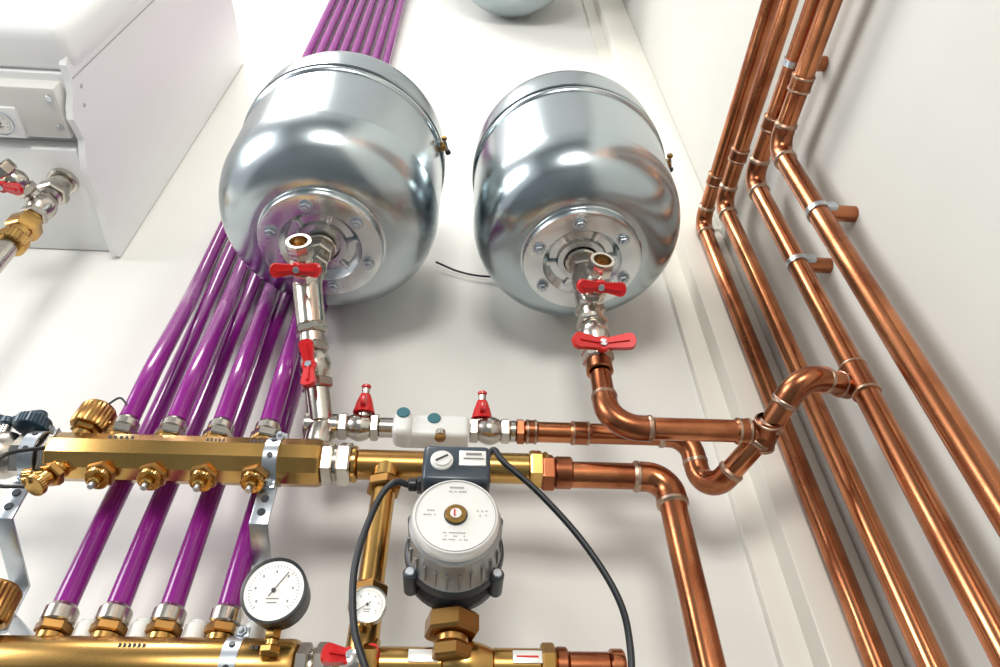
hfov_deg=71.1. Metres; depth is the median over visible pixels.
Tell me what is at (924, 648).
riser pipe
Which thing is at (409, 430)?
assembly
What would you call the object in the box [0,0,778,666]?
wall
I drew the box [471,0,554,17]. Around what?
vessel
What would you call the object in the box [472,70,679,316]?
vessel
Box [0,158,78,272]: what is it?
shutoff valve
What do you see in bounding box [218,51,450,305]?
vessel
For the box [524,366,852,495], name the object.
pipe
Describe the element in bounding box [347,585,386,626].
thermometer
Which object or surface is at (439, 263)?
wire
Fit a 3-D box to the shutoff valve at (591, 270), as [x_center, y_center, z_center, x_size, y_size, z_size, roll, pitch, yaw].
[0.114,-0.046,0.847,0.073,0.213,0.095,2,-47,-3]
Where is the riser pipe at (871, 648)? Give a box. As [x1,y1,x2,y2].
[696,0,892,666]
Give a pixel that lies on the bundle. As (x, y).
(189, 388)
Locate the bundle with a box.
[53,0,405,607]
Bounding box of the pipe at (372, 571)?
[346,460,400,648]
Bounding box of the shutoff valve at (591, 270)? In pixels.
[565,246,636,378]
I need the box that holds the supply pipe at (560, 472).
[541,455,726,666]
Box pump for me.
[403,446,503,661]
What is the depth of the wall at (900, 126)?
0.75 m
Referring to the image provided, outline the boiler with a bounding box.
[0,0,243,256]
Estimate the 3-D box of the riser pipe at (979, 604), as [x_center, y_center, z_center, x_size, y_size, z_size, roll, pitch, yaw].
[0.494,-0.850,-0.565,0.056,1.519,3.128,2,-47,-3]
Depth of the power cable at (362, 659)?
0.57 m
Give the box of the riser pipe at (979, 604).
[746,0,999,666]
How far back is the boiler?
1.14 m
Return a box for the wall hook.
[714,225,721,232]
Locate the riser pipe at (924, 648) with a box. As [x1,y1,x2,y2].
[716,0,948,666]
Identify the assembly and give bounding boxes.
[269,231,392,443]
[392,390,524,447]
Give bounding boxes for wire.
[435,261,490,277]
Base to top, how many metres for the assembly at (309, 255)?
0.283 m
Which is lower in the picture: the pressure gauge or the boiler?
the pressure gauge
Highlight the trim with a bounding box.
[581,0,904,666]
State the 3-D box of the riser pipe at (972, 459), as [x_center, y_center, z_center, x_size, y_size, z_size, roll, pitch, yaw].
[0.496,-0.862,-0.608,0.059,1.473,3.051,2,-47,-3]
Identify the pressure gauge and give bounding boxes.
[240,558,310,656]
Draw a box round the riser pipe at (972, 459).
[770,0,999,537]
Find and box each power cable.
[349,478,407,666]
[489,447,634,666]
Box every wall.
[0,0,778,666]
[622,0,999,666]
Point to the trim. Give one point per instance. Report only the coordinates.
(806, 621)
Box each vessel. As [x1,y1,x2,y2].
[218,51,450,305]
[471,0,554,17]
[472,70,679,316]
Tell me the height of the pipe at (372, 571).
0.203 m

